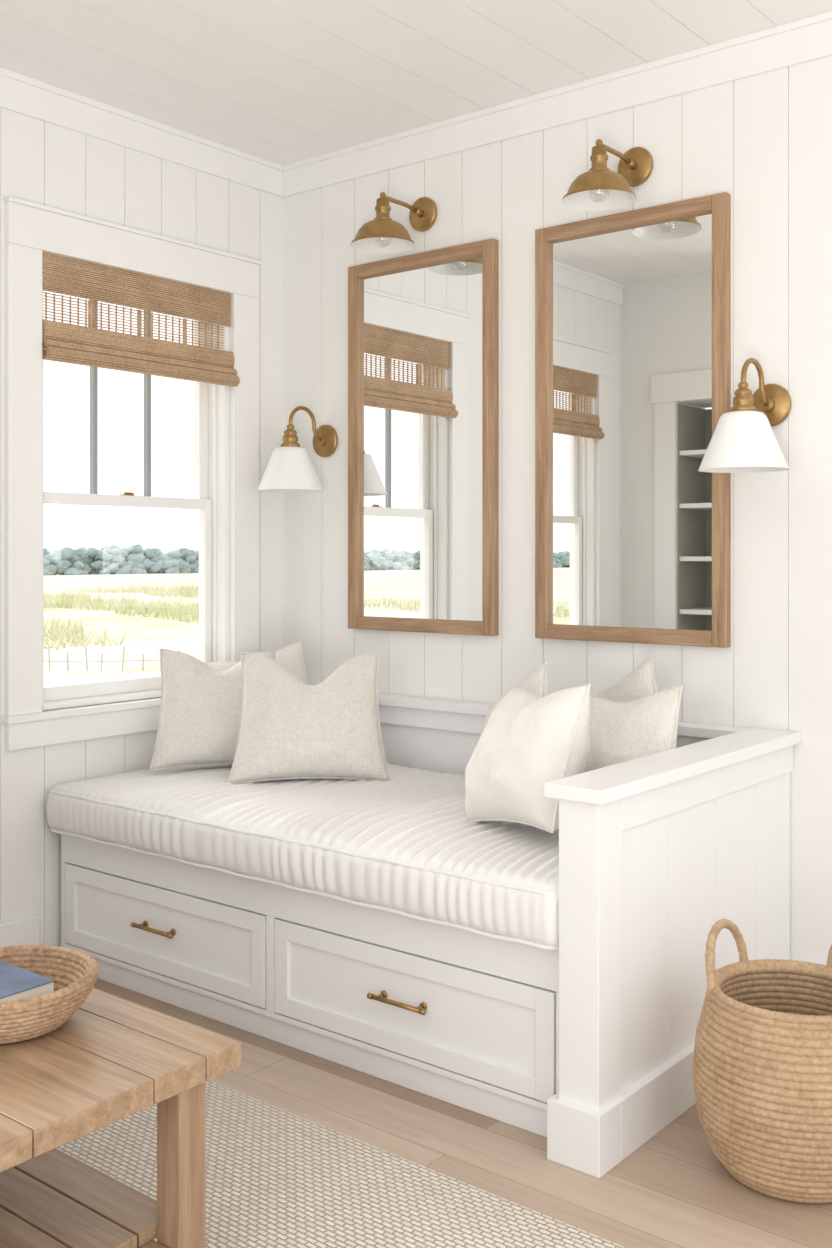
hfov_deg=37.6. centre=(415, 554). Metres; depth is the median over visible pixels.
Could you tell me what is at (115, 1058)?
coffee table
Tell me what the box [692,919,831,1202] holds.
basket
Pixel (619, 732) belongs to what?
throw pillow
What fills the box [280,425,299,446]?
socket
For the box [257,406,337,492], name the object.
wall sconce
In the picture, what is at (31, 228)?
trim
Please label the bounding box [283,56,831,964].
wall
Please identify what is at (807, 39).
trim
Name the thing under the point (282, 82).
ceiling
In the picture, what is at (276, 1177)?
rug
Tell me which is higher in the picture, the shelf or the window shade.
the window shade
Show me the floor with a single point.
(673, 1191)
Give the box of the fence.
[44,646,179,670]
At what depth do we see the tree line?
147.50 m
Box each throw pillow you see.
[149,648,275,770]
[203,641,307,684]
[228,651,390,784]
[465,683,590,832]
[483,660,549,729]
[585,685,682,771]
[595,656,657,701]
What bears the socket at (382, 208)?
attached to the wall sconce at (380, 235)
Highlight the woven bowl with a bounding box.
[0,945,98,1043]
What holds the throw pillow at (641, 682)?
on the seat cushion at (406, 845)
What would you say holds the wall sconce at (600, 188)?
attached to the wall at (764, 140)
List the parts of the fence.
rail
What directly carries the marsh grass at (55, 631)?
on the ground at (146, 635)
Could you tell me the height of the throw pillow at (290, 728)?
0.400 m
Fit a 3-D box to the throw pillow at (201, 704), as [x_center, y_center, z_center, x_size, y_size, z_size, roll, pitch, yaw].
[-0.653,0.509,4.032,0.458,0.400,0.211,0,0,-19]
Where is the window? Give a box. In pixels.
[42,290,228,710]
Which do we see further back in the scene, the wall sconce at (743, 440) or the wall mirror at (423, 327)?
the wall mirror at (423, 327)
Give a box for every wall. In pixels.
[0,107,282,946]
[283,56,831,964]
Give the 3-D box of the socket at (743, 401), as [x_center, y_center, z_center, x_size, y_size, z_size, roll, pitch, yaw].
[0.880,-0.423,3.286,0.072,0.080,0.072,0,0,39]
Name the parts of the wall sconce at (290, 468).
lamp shade, arm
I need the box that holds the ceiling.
[0,0,831,164]
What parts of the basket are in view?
handle, handle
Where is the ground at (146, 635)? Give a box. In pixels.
[44,573,198,686]
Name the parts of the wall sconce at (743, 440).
lamp shade, arm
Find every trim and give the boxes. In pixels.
[0,67,282,196]
[2,196,261,750]
[282,11,831,196]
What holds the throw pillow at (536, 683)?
on the seat cushion at (406, 845)
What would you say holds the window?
in the wall at (42, 162)
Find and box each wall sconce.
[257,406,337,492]
[351,192,436,253]
[562,139,652,210]
[698,358,790,472]
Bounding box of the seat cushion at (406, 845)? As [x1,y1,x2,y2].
[47,763,558,950]
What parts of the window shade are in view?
sheer panel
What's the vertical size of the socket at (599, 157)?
0.102 m
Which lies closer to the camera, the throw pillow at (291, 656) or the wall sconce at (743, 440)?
the wall sconce at (743, 440)
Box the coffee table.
[0,989,240,1247]
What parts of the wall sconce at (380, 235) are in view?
lamp shade, arm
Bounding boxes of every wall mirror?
[348,238,498,635]
[535,192,730,647]
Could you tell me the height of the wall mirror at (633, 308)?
1.302 m
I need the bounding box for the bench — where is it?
[61,693,800,1177]
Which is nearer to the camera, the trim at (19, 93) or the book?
the book
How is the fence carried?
on the ground at (146, 635)
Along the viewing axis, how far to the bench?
2.96 m
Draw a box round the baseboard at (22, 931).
[0,915,38,946]
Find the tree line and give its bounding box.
[44,544,198,574]
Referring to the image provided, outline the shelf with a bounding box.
[0,1148,167,1247]
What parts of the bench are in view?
handle, drawer, seat, handle, drawer, backrest, armrest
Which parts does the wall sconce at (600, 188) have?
lamp shade, arm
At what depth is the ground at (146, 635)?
35.78 m
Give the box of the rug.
[56,1080,625,1247]
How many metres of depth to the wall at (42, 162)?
3.98 m
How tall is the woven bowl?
0.094 m
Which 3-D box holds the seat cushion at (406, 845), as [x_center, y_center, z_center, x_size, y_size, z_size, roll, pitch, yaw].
[-0.126,0.781,3.596,1.884,0.174,0.998,0,0,39]
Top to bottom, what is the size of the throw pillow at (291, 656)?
0.405 m
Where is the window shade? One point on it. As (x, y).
(92, 346)
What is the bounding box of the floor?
[93,978,831,1247]
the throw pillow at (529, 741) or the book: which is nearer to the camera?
the book
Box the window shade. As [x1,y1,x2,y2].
[42,251,239,386]
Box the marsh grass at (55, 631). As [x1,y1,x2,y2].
[44,582,198,649]
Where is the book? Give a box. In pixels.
[0,961,54,1001]
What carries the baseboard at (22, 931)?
attached to the wall at (42, 162)
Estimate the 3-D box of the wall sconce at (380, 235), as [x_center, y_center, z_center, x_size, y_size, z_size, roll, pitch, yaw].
[-0.074,-1.125,4.087,0.214,0.214,0.329,0,0,39]
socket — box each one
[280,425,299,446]
[374,192,391,219]
[589,139,609,170]
[730,382,756,411]
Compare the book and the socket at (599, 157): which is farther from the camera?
the socket at (599, 157)

